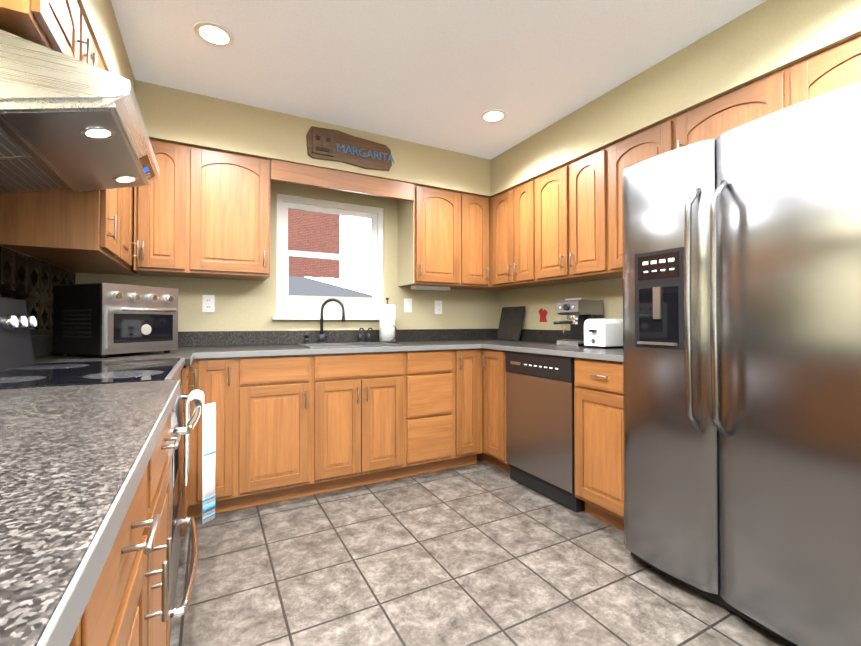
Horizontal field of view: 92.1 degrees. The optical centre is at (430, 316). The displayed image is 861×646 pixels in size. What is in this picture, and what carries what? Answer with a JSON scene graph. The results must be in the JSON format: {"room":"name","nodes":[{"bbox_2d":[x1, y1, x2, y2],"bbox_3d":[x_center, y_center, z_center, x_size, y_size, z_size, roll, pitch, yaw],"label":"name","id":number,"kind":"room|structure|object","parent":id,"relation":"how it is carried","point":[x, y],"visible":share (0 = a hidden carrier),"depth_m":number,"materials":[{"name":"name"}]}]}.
{"room":"kitchen","nodes":[
{"label":"kitchen","id":0,"kind":"room"},
{"bbox_2d":[0,245,74,335],"bbox_3d":[-0.806,-0.144,-0.150,0.150,2.440,6.120,0,-1,-28],"label":"wall","id":1,"kind":"structure","parent":0,"point":[41,260],"depth_m":1.92,"materials":[{"name":"paint"}]},
{"bbox_2d":[0,246,75,335],"bbox_3d":[-1.674,-0.186,1.666,0.018,0.533,1.751,0,-1,-28],"label":"backsplash","id":2,"kind":"structure","parent":1,"relation":"attached to","point":[31,281],"depth_m":1.87,"materials":[{"name":"black tile"}]},
{"bbox_2d":[0,0,104,69],"bbox_3d":[-1.290,-0.893,1.311,0.356,0.283,0.758,0,-1,-28],"label":"upper cabinet","id":3,"kind":"object","parent":1,"relation":"attached to","point":[60,26],"visible":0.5,"depth_m":1.15,"materials":[{"name":"brown wood"}]},
{"bbox_2d":[0,29,158,193],"bbox_3d":[-1.222,-0.606,1.345,0.510,0.287,0.754,0,-1,-28],"label":"range hood","id":4,"kind":"object","parent":3,"relation":"attached to","point":[74,124],"visible":1,"depth_m":1.18,"materials":[{"name":"silver metal"}]},
{"bbox_2d":[0,187,138,274],"bbox_3d":[-1.708,-0.646,2.095,0.356,0.758,1.016,0,-1,-28],"label":"upper cabinet","id":5,"kind":"object","parent":1,"relation":"attached to","point":[71,229],"visible":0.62,"depth_m":1.68,"materials":[{"name":"brown wood"}]},
{"bbox_2d":[75,175,497,331],"bbox_3d":[-0.768,-0.104,3.251,3.110,2.440,0.150,0,-1,-28],"label":"wall","id":6,"kind":"structure","parent":0,"point":[245,305],"depth_m":3.07,"materials":[{"name":"paint"}]},
{"bbox_2d":[134,139,270,280],"bbox_3d":[-1.414,-0.640,2.625,0.723,0.758,0.356,0,-1,-28],"label":"upper cabinet","id":7,"kind":"object","parent":6,"relation":"attached to","point":[201,212],"visible":0.94,"depth_m":2.50,"materials":[{"name":"brown wood"}]},
{"bbox_2d":[202,295,214,311],"bbox_3d":[-1.485,-0.089,2.778,0.072,0.116,0.008,0,-1,-28],"label":"electrical outlet","id":8,"kind":"object","parent":6,"relation":"attached to","point":[208,303],"visible":1,"depth_m":2.77,"materials":[{"name":"white plastic"}]},
{"bbox_2d":[272,194,382,319],"bbox_3d":[-0.752,-0.437,3.202,0.890,0.915,0.140,0,-1,-28],"label":"window","id":9,"kind":"structure","parent":6,"relation":"in","point":[326,250],"depth_m":3.23,"materials":[{"name":"white glass"}]},
{"bbox_2d":[404,298,411,311],"bbox_3d":[-0.186,-0.096,3.465,0.072,0.116,0.016,0,-1,-28],"label":"outlet","id":10,"kind":"object","parent":6,"relation":"attached to","point":[407,305],"visible":1,"depth_m":3.46,"materials":[{"name":"white plastic"}]},
{"bbox_2d":[435,300,441,313],"bbox_3d":[0.069,-0.084,3.604,0.072,0.116,0.008,0,-1,-28],"label":"electrical outlet","id":11,"kind":"object","parent":6,"relation":"attached to","point":[438,307],"visible":1,"depth_m":3.60,"materials":[{"name":"white plastic"}]},
{"bbox_2d":[398,185,488,289],"bbox_3d":[0.123,-0.630,3.443,0.707,0.758,0.356,0,-1,-28],"label":"upper cabinet","id":12,"kind":"object","parent":6,"relation":"attached to","point":[443,238],"visible":1,"depth_m":3.30,"materials":[{"name":"brown wood"}]},
{"bbox_2d":[271,159,413,200],"bbox_3d":[-0.580,-0.951,2.928,1.026,0.128,0.025,0,-1,-28],"label":"window valance","id":13,"kind":"object","parent":12,"relation":"attached to","point":[288,172],"visible":1,"depth_m":2.89,"materials":[{"name":"brown wood"}]},
{"bbox_2d":[411,285,449,290],"bbox_3d":[0.001,-0.236,3.413,0.320,0.026,0.090,0,-1,-28],"label":"under-cabinet light","id":14,"kind":"object","parent":12,"relation":"attached to","point":[417,287],"visible":1,"depth_m":3.38,"materials":[{"name":"white plastic"}]},
{"bbox_2d":[111,0,765,159],"bbox_3d":[0.633,-1.405,0.630,3.510,0.100,6.220,0,-1,-28],"label":"ceiling","id":15,"kind":"structure","parent":0,"point":[443,74],"depth_m":2.12,"materials":[{"name":"paint"}]},
{"bbox_2d":[194,21,233,46],"bbox_3d":[-1.020,-1.333,1.959,0.170,0.008,0.170,0,-1,-28],"label":"recessed light","id":16,"kind":"object","parent":15,"relation":"in","point":[213,33],"visible":1,"depth_m":1.95,"materials":[{"name":"white"}]},
{"bbox_2d":[481,109,505,122],"bbox_3d":[0.415,-1.323,2.733,0.170,0.008,0.170,0,-1,-28],"label":"recessed light","id":17,"kind":"object","parent":15,"relation":"in","point":[492,115],"visible":0.96,"depth_m":2.72,"materials":[{"name":"white"}]},
{"bbox_2d":[76,0,860,198],"bbox_3d":[0.633,-1.200,0.628,3.106,0.306,5.816,0,-1,-28],"label":"soffit","id":18,"kind":"structure","parent":0,"point":[766,38],"depth_m":2.40,"materials":[{"name":"paint"}]},
{"bbox_2d":[306,126,393,170],"bbox_3d":[-0.544,-1.170,2.901,0.627,0.225,0.038,0,-1,-28],"label":"sign","id":19,"kind":"object","parent":18,"relation":"attached to","point":[330,144],"visible":1,"depth_m":2.88,"materials":[{"name":"brown wood"}]},
{"bbox_2d":[169,457,792,645],"bbox_3d":[0.633,1.135,0.601,3.510,0.100,6.220,0,-1,-28],"label":"floor","id":20,"kind":"structure","parent":0,"point":[480,552],"depth_m":1.74,"materials":[{"name":"tile"}]},
{"bbox_2d":[69,527,120,645],"bbox_3d":[-0.449,0.637,-0.014,0.613,0.880,0.604,0,-1,-28],"label":"base cabinet","id":21,"kind":"object","parent":20,"relation":"on","point":[99,624],"depth_m":0.43,"materials":[{"name":"brown wood"}]},
{"bbox_2d":[0,298,200,629],"bbox_3d":[-1.148,0.512,1.371,0.679,1.155,0.752,0,-1,-28],"label":"range","id":22,"kind":"object","parent":20,"relation":"on","point":[20,368],"visible":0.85,"depth_m":1.40,"materials":[{"name":"black"}]},
{"bbox_2d":[186,390,215,524],"bbox_3d":[-0.937,0.557,1.698,0.102,0.492,0.220,0,-1,-28],"label":"dish towel","id":23,"kind":"object","parent":22,"relation":"hanging from","point":[208,458],"visible":1,"depth_m":1.63,"materials":[{"name":"white fabric"}]},
{"bbox_2d":[121,412,176,645],"bbox_3d":[-0.760,0.643,0.571,0.613,0.880,1.010,0,-1,-28],"label":"base cabinet","id":24,"kind":"object","parent":20,"relation":"on","point":[128,603],"depth_m":0.70,"materials":[{"name":"brown wood"}]},
{"bbox_2d":[0,337,187,645],"bbox_3d":[-0.533,0.131,0.172,0.633,0.132,1.938,0,-1,-28],"label":"countertop","id":25,"kind":"structure","parent":24,"relation":"on","point":[74,460],"depth_m":0.43,"materials":[{"name":"stone"}]},
{"bbox_2d":[53,283,177,357],"bbox_3d":[-1.539,0.018,2.074,0.402,0.337,0.372,0,-1,20],"label":"toaster oven","id":26,"kind":"object","parent":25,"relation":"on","point":[102,320],"visible":1,"depth_m":1.94,"materials":[{"name":"silver metal"}]},
{"bbox_2d":[180,366,195,536],"bbox_3d":[-1.580,0.662,2.148,0.646,0.879,1.016,0,-1,-28],"label":"base cabinet","id":27,"kind":"object","parent":20,"relation":"on","point":[185,372],"visible":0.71,"depth_m":1.85,"materials":[{"name":"brown wood"}]},
{"bbox_2d":[31,331,199,365],"bbox_3d":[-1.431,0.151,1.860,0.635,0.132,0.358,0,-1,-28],"label":"countertop","id":28,"kind":"structure","parent":27,"relation":"on","point":[193,336],"depth_m":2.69,"materials":[{"name":"stone"}]},
{"bbox_2d":[187,357,254,517],"bbox_3d":[-1.293,0.666,2.529,0.310,0.880,0.613,0,-1,-28],"label":"base cabinet","id":29,"kind":"object","parent":20,"relation":"on","point":[229,383],"depth_m":2.28,"materials":[{"name":"brown wood"}]},
{"bbox_2d":[251,354,326,506],"bbox_3d":[-1.030,0.668,2.669,0.543,0.880,0.613,0,-1,-28],"label":"base cabinet","id":30,"kind":"object","parent":20,"relation":"on","point":[291,426],"depth_m":2.44,"materials":[{"name":"brown wood"}]},
{"bbox_2d":[327,372,406,491],"bbox_3d":[-0.614,0.781,2.889,0.687,0.659,0.613,0,-1,-28],"label":"base cabinet","id":31,"kind":"object","parent":20,"relation":"on","point":[367,415],"depth_m":2.65,"materials":[{"name":"brown wood"}]},
{"bbox_2d":[363,349,462,476],"bbox_3d":[-0.145,0.674,3.139,0.518,0.880,0.613,0,-1,-28],"label":"base cabinet","id":32,"kind":"object","parent":20,"relation":"on","point":[433,379],"depth_m":2.88,"materials":[{"name":"brown wood"}]},
{"bbox_2d":[463,348,481,465],"bbox_3d":[0.142,0.675,3.291,0.252,0.880,0.613,0,-1,-28],"label":"base cabinet","id":33,"kind":"object","parent":20,"relation":"on","point":[472,358],"depth_m":3.04,"materials":[{"name":"brown wood"}]},
{"bbox_2d":[200,329,483,358],"bbox_3d":[-0.578,0.163,2.889,3.106,0.132,0.658,0,-1,-28],"label":"countertop","id":34,"kind":"structure","parent":33,"relation":"on","point":[213,344],"depth_m":2.91,"materials":[{"name":"stone"}]},
{"bbox_2d":[303,332,309,343],"bbox_3d":[-0.899,0.153,3.014,0.043,0.089,0.045,0,-1,-28],"label":"sprayer","id":35,"kind":"object","parent":34,"relation":"on","point":[306,336],"visible":0.88,"depth_m":3.00,"materials":[{"name":"black metal"}]},
{"bbox_2d":[317,298,344,342],"bbox_3d":[-0.733,0.030,3.061,0.179,0.336,0.151,0,-1,-28],"label":"faucet","id":36,"kind":"object","parent":34,"relation":"on","point":[322,336],"visible":0.92,"depth_m":3.06,"materials":[{"name":"black"}]},
{"bbox_2d":[297,342,400,347],"bbox_3d":[-0.575,0.290,2.893,0.610,0.200,0.435,0,-1,-28],"label":"sink","id":37,"kind":"object","parent":34,"relation":"in","point":[332,345],"visible":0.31,"depth_m":3.00,"materials":[{"name":"silver metal"}]},
{"bbox_2d":[357,328,363,341],"bbox_3d":[-0.529,0.141,3.171,0.043,0.117,0.105,0,-1,-28],"label":"soap dispenser","id":38,"kind":"object","parent":34,"relation":"on","point":[359,336],"visible":1,"depth_m":3.19,"materials":[{"name":"black metal"}]},
{"bbox_2d":[366,328,372,341],"bbox_3d":[-0.468,0.141,3.204,0.043,0.117,0.105,0,-1,-28],"label":"soap dispenser","id":39,"kind":"object","parent":34,"relation":"on","point":[368,336],"visible":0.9,"depth_m":3.22,"materials":[{"name":"black metal"}]},
{"bbox_2d":[377,298,397,342],"bbox_3d":[-0.335,0.025,3.233,0.156,0.350,0.161,0,-1,-28],"label":"paper towel holder","id":40,"kind":"object","parent":34,"relation":"on","point":[387,327],"visible":0.94,"depth_m":3.18,"materials":[{"name":"black"}]},
{"bbox_2d":[497,306,524,340],"bbox_3d":[0.702,0.057,3.640,0.081,0.295,0.300,0,-1,-28],"label":"cutting board","id":41,"kind":"object","parent":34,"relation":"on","point":[510,323],"visible":1,"depth_m":3.62,"materials":[{"name":"plastic"}]},
{"bbox_2d":[477,348,509,473],"bbox_3d":[0.558,0.676,3.367,0.646,0.879,0.870,0,-1,-28],"label":"base cabinet","id":42,"kind":"object","parent":20,"relation":"on","point":[493,410],"visible":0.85,"depth_m":2.96,"materials":[{"name":"brown wood"}]},
{"bbox_2d":[484,329,622,361],"bbox_3d":[0.954,0.160,2.640,0.635,0.132,1.220,0,-1,-28],"label":"countertop","id":43,"kind":"structure","parent":42,"relation":"on","point":[535,341],"depth_m":2.83,"materials":[{"name":"stone"}]},
{"bbox_2d":[553,298,602,346],"bbox_3d":[0.990,0.034,2.825,0.314,0.322,0.190,0,-1,-28],"label":"coffee maker","id":44,"kind":"object","parent":43,"relation":"on","point":[579,312],"visible":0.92,"depth_m":2.79,"materials":[{"name":"silver metal"}]},
{"bbox_2d":[584,319,622,348],"bbox_3d":[1.113,0.103,2.623,0.275,0.181,0.160,0,-1,-28],"label":"toaster","id":45,"kind":"object","parent":43,"relation":"on","point":[604,333],"visible":0.92,"depth_m":2.55,"materials":[{"name":"white plastic"}]},
{"bbox_2d":[505,351,584,511],"bbox_3d":[0.919,0.667,2.725,0.611,0.875,0.592,0,-1,-28],"label":"dishwasher","id":46,"kind":"object","parent":20,"relation":"on","point":[540,447],"visible":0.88,"depth_m":2.53,"materials":[{"name":"silver metal"}]},
{"bbox_2d":[574,358,623,530],"bbox_3d":[1.141,0.663,2.272,0.646,0.879,0.404,0,-1,-28],"label":"base cabinet","id":47,"kind":"object","parent":20,"relation":"on","point":[599,439],"visible":0.31,"depth_m":2.16,"materials":[{"name":"brown wood"}]},
{"bbox_2d":[622,81,860,645],"bbox_3d":[1.365,0.202,1.641,0.848,1.768,0.906,0,-1,-28],"label":"refrigerator","id":48,"kind":"object","parent":20,"relation":"on","point":[742,356],"visible":1,"depth_m":1.41,"materials":[{"name":"grey metal"}]},
{"bbox_2d":[498,278,622,329],"bbox_3d":[2.072,-0.126,1.381,0.150,2.440,6.120,0,-1,-28],"label":"wall","id":49,"kind":"structure","parent":0,"point":[535,300],"depth_m":3.27,"materials":[{"name":"paint"}]},
{"bbox_2d":[471,198,510,290],"bbox_3d":[0.590,-0.628,3.667,0.323,0.758,0.397,0,-1,-28],"label":"upper cabinet","id":50,"kind":"object","parent":49,"relation":"attached to","point":[487,288],"depth_m":3.53,"materials":[{"name":"brown wood"}]},
{"bbox_2d":[491,191,510,288],"bbox_3d":[0.737,-0.631,3.389,0.323,0.758,0.345,0,-1,-28],"label":"upper cabinet","id":51,"kind":"object","parent":49,"relation":"attached to","point":[499,202],"depth_m":3.39,"materials":[{"name":"brown wood"}]},
{"bbox_2d":[507,182,547,288],"bbox_3d":[0.843,-0.633,3.191,0.323,0.758,0.364,0,-1,-28],"label":"upper cabinet","id":52,"kind":"object","parent":49,"relation":"attached to","point":[517,196],"depth_m":3.19,"materials":[{"name":"brown wood"}]},
{"bbox_2d":[539,308,547,321],"bbox_3d":[0.917,-0.017,3.382,0.006,0.110,0.099,0,-1,-28],"label":"wall decor","id":53,"kind":"object","parent":49,"relation":"attached to","point":[543,313],"visible":1,"depth_m":3.38,"materials":[{"name":"red paint"}]},
{"bbox_2d":[527,154,622,284],"bbox_3d":[1.044,-0.638,2.813,0.323,0.758,0.752,0,-1,-28],"label":"upper cabinet","id":54,"kind":"object","parent":49,"relation":"attached to","point":[562,225],"depth_m":2.78,"materials":[{"name":"brown wood"}]},
{"bbox_2d":[591,117,675,276],"bbox_3d":[1.267,-0.643,2.394,0.323,0.758,0.474,0,-1,-28],"label":"upper cabinet","id":55,"kind":"object","parent":49,"relation":"attached to","point":[608,164],"depth_m":2.42,"materials":[{"name":"brown wood"}]},
{"bbox_2d":[676,35,860,148],"bbox_3d":[1.585,-0.875,1.763,0.356,0.308,0.938,0,-1,-28],"label":"upper cabinet","id":56,"kind":"object","parent":49,"relation":"attached to","point":[832,69],"visible":0.54,"depth_m":1.73,"materials":[{"name":"brown wood"}]}
]}

